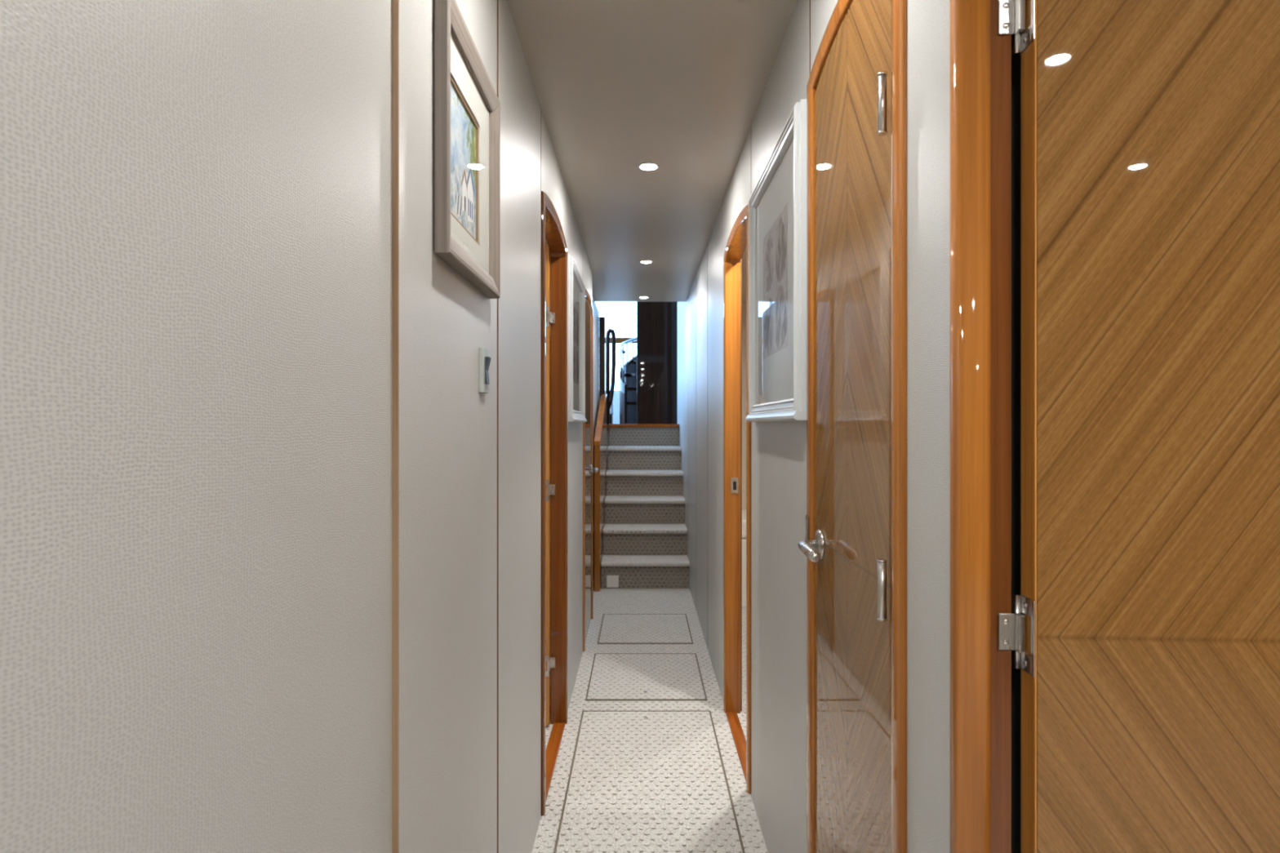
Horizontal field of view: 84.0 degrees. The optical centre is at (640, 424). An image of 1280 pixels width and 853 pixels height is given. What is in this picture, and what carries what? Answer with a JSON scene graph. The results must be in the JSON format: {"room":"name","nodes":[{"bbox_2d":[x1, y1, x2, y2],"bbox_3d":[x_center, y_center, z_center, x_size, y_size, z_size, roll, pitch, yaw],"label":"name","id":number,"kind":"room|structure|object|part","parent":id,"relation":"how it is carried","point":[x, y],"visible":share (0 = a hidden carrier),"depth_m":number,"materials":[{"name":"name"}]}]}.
{"room":"ship interior","nodes":[
{"label":"ship interior","id":0,"kind":"room"},
{"bbox_2d":[0,0,399,852],"bbox_3d":[-0.323,0.107,-0.877,0.075,2.025,3.446,0,0,0],"label":"wall","id":1,"kind":"structure","parent":0,"point":[199,199],"depth_m":0.47,"materials":[{"name":"paint"}]},
{"bbox_2d":[399,0,608,852],"bbox_3d":[-0.009,0.107,3.699,0.683,2.025,5.722,0,0,0],"label":"wall","id":2,"kind":"structure","parent":0,"point":[470,460],"depth_m":1.21,"materials":[{"name":"paint"}]},
{"bbox_2d":[433,0,500,298],"bbox_3d":[-0.274,-0.420,1.152,0.022,0.368,0.356,0,0,0],"label":"picture frame","id":3,"kind":"object","parent":2,"relation":"attached to","point":[467,104],"visible":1,"depth_m":1.11,"materials":[{"name":"grey wood"}]},
{"bbox_2d":[450,83,475,239],"bbox_3d":[-0.282,-0.410,1.126,0.001,0.207,0.192,0,0,0],"label":"painting","id":4,"kind":"object","parent":3,"relation":"attached to","point":[463,113],"depth_m":1.12},
{"bbox_2d":[479,346,491,393],"bbox_3d":[-0.277,-0.097,1.272,0.015,0.080,0.041,0,0,0],"label":"light switch","id":5,"kind":"object","parent":2,"relation":"attached to","point":[484,360],"visible":1,"depth_m":1.25,"materials":[{"name":"grey plastic"}]},
{"bbox_2d":[545,244,555,725],"bbox_3d":[-0.580,0.223,2.637,0.518,1.770,0.043,0,0,0],"label":"door","id":6,"kind":"structure","parent":2,"relation":"in","point":[549,317],"depth_m":2.62,"materials":[{"name":"brown wood"}]},
{"bbox_3d":[-0.329,0.888,2.639,0.017,0.039,0.040,0,0,0],"label":"frame plate","id":7,"kind":"part","parent":6,"relation":"part of","materials":[{"name":"silver metal"}]},
{"bbox_3d":[-0.329,0.242,2.639,0.017,0.039,0.040,0,0,0],"label":"frame plate","id":8,"kind":"part","parent":6,"relation":"part of","materials":[{"name":"silver metal"}]},
{"bbox_3d":[-0.329,-0.400,2.639,0.017,0.039,0.040,0,0,0],"label":"frame plate","id":9,"kind":"part","parent":6,"relation":"part of","materials":[{"name":"silver metal"}]},
{"bbox_2d":[541,191,567,816],"bbox_3d":[-0.306,0.206,2.368,0.061,1.827,0.664,0,0,0],"label":"door frame","id":10,"kind":"structure","parent":2,"relation":"attached to","point":[552,230],"depth_m":2.66,"materials":[{"name":"brown wood"}]},
{"bbox_2d":[567,253,586,422],"bbox_3d":[-0.271,-0.335,3.045,0.029,0.645,0.649,0,0,0],"label":"picture frame","id":11,"kind":"object","parent":2,"relation":"attached to","point":[575,286],"visible":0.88,"depth_m":2.96,"materials":[{"name":"white wood"}]},
{"bbox_3d":[-0.276,-0.339,3.045,0.001,0.558,0.546,0,0,0],"label":"glass","id":12,"kind":"part","parent":11,"relation":"part of","materials":[{"name":"grey glass"}]},
{"bbox_2d":[582,288,593,651],"bbox_3d":[-0.311,0.206,3.822,0.071,1.827,0.625,0,0,0],"label":"door frame","id":13,"kind":"structure","parent":2,"relation":"attached to","point":[587,295],"depth_m":3.56,"materials":[{"name":"brown wood"}]},
{"bbox_2d":[585,297,598,640],"bbox_3d":[-0.278,0.222,3.822,0.082,1.776,0.543,0,0,0],"label":"door","id":14,"kind":"structure","parent":2,"relation":"in","point":[588,468],"depth_m":3.82,"materials":[{"name":"brown wood"}]},
{"bbox_3d":[-0.257,0.253,3.970,0.040,0.023,0.117,0,0,0],"label":"lever","id":15,"kind":"part","parent":14,"relation":"part of","materials":[{"name":"silver metal"}]},
{"bbox_2d":[599,316,604,402],"bbox_3d":[-0.314,-0.328,5.776,0.047,1.095,0.048,0,0,0],"label":"post","id":16,"kind":"object","parent":2,"relation":"attached to","point":[602,319],"visible":0.56,"depth_m":5.75,"materials":[{"name":"black metal"}]},
{"bbox_2d":[545,238,551,657],"bbox_3d":[-1.000,0.120,2.450,1.320,2.000,2.020,0,0,0],"label":"wall","id":17,"kind":"structure","parent":0,"point":[546,243],"depth_m":3.40,"materials":[{"name":"beige paint"}]},
{"bbox_2d":[532,580,768,852],"bbox_3d":[0.200,1.150,3.655,3.600,0.060,5.810,0,0,0],"label":"floor","id":18,"kind":"structure","parent":0,"point":[607,601],"depth_m":2.86,"materials":[{"name":"carpet"}]},
{"bbox_2d":[593,394,607,591],"bbox_3d":[-0.294,0.436,5.257,0.046,1.369,0.976,0,0,0],"label":"rail","id":19,"kind":"object","parent":18,"relation":"on","point":[600,436],"visible":0.91,"depth_m":4.84,"materials":[{"name":"brown wood"}]},
{"bbox_2d":[600,423,689,588],"bbox_3d":[0.030,0.556,5.513,0.603,1.128,1.354,0,0,0],"label":"carpeted staircase","id":20,"kind":"structure","parent":18,"relation":"on","point":[645,531],"depth_m":5.34,"materials":[{"name":"carpet"}]},
{"bbox_2d":[606,575,618,587],"bbox_3d":[-0.193,1.071,4.867,0.081,0.082,0.006,0,0,0],"label":"cover plate","id":21,"kind":"object","parent":20,"relation":"attached to","point":[612,581],"visible":1,"depth_m":4.86,"materials":[{"name":"white plastic"}]},
{"bbox_2d":[597,613,693,644],"bbox_3d":[0.023,1.118,3.915,0.490,0.005,0.562,0,0,0],"label":"panel","id":22,"kind":"object","parent":18,"relation":"on","point":[615,628],"visible":1,"depth_m":3.89,"materials":[{"name":"white carpet"}]},
{"bbox_2d":[585,653,706,701],"bbox_3d":[0.022,1.115,3.178,0.495,0.009,0.584,0,0,0],"label":"panel","id":23,"kind":"object","parent":18,"relation":"on","point":[613,677],"visible":1,"depth_m":3.13,"materials":[{"name":"white carpet"}]},
{"bbox_2d":[553,711,745,852],"bbox_3d":[0.022,1.115,2.010,0.500,0.009,1.532,0,0,0],"label":"panel","id":24,"kind":"object","parent":18,"relation":"on","point":[639,781],"visible":1,"depth_m":2.19,"materials":[{"name":"white carpet"}]},
{"bbox_2d":[742,509,746,607],"bbox_3d":[1.165,0.850,4.620,1.530,0.540,0.540,0,0,0],"label":"berth","id":25,"kind":"object","parent":18,"relation":"on","point":[744,511],"visible":0.02,"depth_m":4.36,"materials":[{"name":"white"}]},
{"bbox_3d":[1.165,0.639,4.620,1.530,0.119,0.540,0,0,0],"label":"mattress","id":26,"kind":"part","parent":25,"relation":"part of","materials":[{"name":"white"}]},
{"bbox_2d":[506,0,796,302],"bbox_3d":[0.018,-0.950,2.960,0.755,0.090,4.520,0,0,0],"label":"ceiling","id":27,"kind":"structure","parent":0,"point":[678,86],"depth_m":2.05,"materials":[{"name":"paint"}]},
{"bbox_2d":[638,296,648,298],"bbox_3d":[0.020,-0.902,5.030,0.075,0.006,0.075,0,0,0],"label":"recessed light","id":28,"kind":"object","parent":27,"relation":"in","point":[640,297],"visible":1,"depth_m":5.02,"materials":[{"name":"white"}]},
{"bbox_2d":[639,259,653,263],"bbox_3d":[0.030,-0.902,3.935,0.075,0.006,0.075,0,0,0],"label":"recessed light","id":29,"kind":"object","parent":27,"relation":"in","point":[644,261],"visible":1,"depth_m":3.92,"materials":[{"name":"white"}]},
{"bbox_2d":[638,161,659,170],"bbox_3d":[0.028,-0.902,2.483,0.075,0.006,0.075,0,0,0],"label":"recessed light","id":30,"kind":"object","parent":27,"relation":"in","point":[646,166],"visible":1,"depth_m":2.47,"materials":[{"name":"white"}]},
{"bbox_2d":[636,302,677,423],"bbox_3d":[0.428,-0.993,7.730,0.943,1.974,0.060,0,0,0],"label":"wall","id":31,"kind":"structure","parent":0,"point":[656,322],"depth_m":7.70,"materials":[{"name":"brown wood"}]},
{"bbox_2d":[742,245,746,509],"bbox_3d":[1.198,0.120,3.200,1.604,2.000,3.520,0,0,0],"label":"wall","id":32,"kind":"structure","parent":0,"point":[744,257],"depth_m":4.90,"materials":[{"name":"beige paint"}]},
{"bbox_2d":[677,0,950,852],"bbox_3d":[0.364,-0.430,3.621,0.062,3.100,5.758,0,0,0],"label":"wall","id":33,"kind":"structure","parent":0,"point":[778,448],"depth_m":1.53,"materials":[{"name":"paint"}]},
{"bbox_2d":[723,204,751,794],"bbox_3d":[0.355,0.206,2.478,0.063,1.827,0.644,0,0,0],"label":"door frame","id":34,"kind":"structure","parent":33,"relation":"attached to","point":[738,238],"depth_m":2.76,"materials":[{"name":"brown wood"}]},
{"bbox_3d":[0.364,0.235,2.759,0.029,0.060,0.002,0,0,0],"label":"strike plate","id":35,"kind":"part","parent":34,"relation":"part of","materials":[{"name":"silver metal"}]},
{"bbox_2d":[745,98,806,422],"bbox_3d":[0.319,-0.332,1.740,0.029,0.645,0.649,0,0,0],"label":"picture frame","id":36,"kind":"object","parent":33,"relation":"attached to","point":[777,203],"visible":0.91,"depth_m":1.66,"materials":[{"name":"white wood"}]},
{"bbox_2d":[763,202,787,359],"bbox_3d":[0.327,-0.336,1.740,0.001,0.320,0.316,0,0,0],"label":"print","id":37,"kind":"object","parent":36,"relation":"attached to","point":[775,235],"depth_m":1.72},
{"bbox_2d":[798,0,891,852],"bbox_3d":[0.327,0.222,1.157,0.081,1.776,0.454,0,0,0],"label":"door","id":38,"kind":"structure","parent":33,"relation":"in","point":[850,551],"depth_m":1.12,"materials":[{"name":"brown wood"}]},
{"bbox_3d":[0.321,0.200,1.376,0.001,0.050,0.016,0,0,0],"label":"latch plate","id":39,"kind":"part","parent":38,"relation":"part of","materials":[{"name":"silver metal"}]},
{"bbox_3d":[0.306,0.223,1.259,0.040,0.023,0.117,0,0,0],"label":"lever","id":40,"kind":"part","parent":38,"relation":"part of","materials":[{"name":"silver metal"}]},
{"bbox_3d":[0.328,0.220,1.309,0.008,0.054,0.054,0,0,0],"label":"handle","id":41,"kind":"part","parent":38,"relation":"part of","materials":[{"name":"silver metal"}]},
{"bbox_2d":[806,0,906,852],"bbox_3d":[0.359,0.206,1.145,0.071,1.827,0.511,0,0,0],"label":"door frame","id":42,"kind":"structure","parent":33,"relation":"attached to","point":[899,7],"depth_m":0.91,"materials":[{"name":"brown wood"}]},
{"bbox_3d":[-0.350,0.023,7.425,3.900,0.058,4.350,0,0,0],"label":"floor","id":43,"kind":"structure","parent":0,"visible":0},
{"bbox_2d":[605,328,615,424],"bbox_3d":[-0.300,-0.485,7.100,0.102,0.954,0.042,0,0,0],"label":"grab rail","id":44,"kind":"object","parent":43,"relation":"on","point":[610,392],"visible":0.98,"depth_m":7.08,"materials":[{"name":"black metal"}]},
{"bbox_2d":[609,400,613,423],"bbox_3d":[-0.515,-0.158,8.795,0.350,0.300,0.350,0,0,0],"label":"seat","id":45,"kind":"object","parent":43,"relation":"on","point":[611,409],"visible":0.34,"depth_m":8.64,"materials":[{"name":"white"}]},
{"bbox_2d":[609,400,613,414],"bbox_3d":[-0.515,-0.218,8.795,0.350,0.180,0.350,0,0,0],"label":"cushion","id":46,"kind":"object","parent":45,"relation":"on","point":[611,410],"depth_m":8.63,"materials":[{"name":"white fabric"}]},
{"bbox_2d":[617,337,636,423],"bbox_3d":[-0.090,-0.562,8.524,0.589,1.108,0.458,0,0,-34],"label":"curved staircase","id":47,"kind":"structure","parent":43,"relation":"on","point":[628,373],"depth_m":8.63,"materials":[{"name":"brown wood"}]},
{"bbox_3d":[-0.157,-0.968,8.544,0.194,0.295,0.732,0,0,19],"label":"handrail","id":48,"kind":"part","parent":47,"relation":"part of","materials":[{"name":"silver metal"}]},
{"bbox_3d":[1.150,0.108,-0.900,3.020,2.025,3.520,0,0,0],"label":"wall","id":49,"kind":"structure","parent":0,"visible":0},
{"bbox_2d":[950,0,1020,852],"bbox_3d":[0.394,0.107,0.769,0.133,2.025,0.062,0,0,0],"label":"door frame","id":50,"kind":"structure","parent":49,"relation":"attached to","point":[985,72],"depth_m":0.74,"materials":[{"name":"brown wood"}]},
{"bbox_2d":[998,0,1279,852],"bbox_3d":[0.667,0.214,0.721,0.584,1.788,0.033,0,0,3],"label":"door","id":51,"kind":"structure","parent":49,"relation":"in","point":[1142,631],"depth_m":0.71,"materials":[{"name":"brown wood"}]},
{"bbox_3d":[0.387,0.217,0.741,0.022,0.039,0.011,0,0,3],"label":"frame plate","id":52,"kind":"part","parent":51,"relation":"part of","materials":[{"name":"silver metal"}]},
{"bbox_3d":[0.387,-0.429,0.741,0.022,0.039,0.011,0,0,3],"label":"frame plate","id":53,"kind":"part","parent":51,"relation":"part of","materials":[{"name":"silver metal"}]},
{"bbox_3d":[0.998,-0.994,8.050,1.204,1.972,3.100,0,0,0],"label":"wall","id":54,"kind":"structure","parent":0,"visible":0},
{"bbox_2d":[604,390,619,423],"bbox_3d":[-0.375,-0.964,9.530,3.950,2.032,0.060,0,0,0],"label":"window","id":55,"kind":"structure","parent":54,"relation":"in","point":[616,393],"depth_m":9.50,"materials":[{"name":"white glass"}]},
{"bbox_2d":[604,337,636,343],"bbox_3d":[-0.500,-1.117,9.430,2.800,0.075,0.060,0,0,0],"label":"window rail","id":56,"kind":"object","parent":55,"relation":"attached to","point":[618,340],"visible":0.02,"depth_m":9.40,"materials":[{"name":"brown wood"}]}
]}

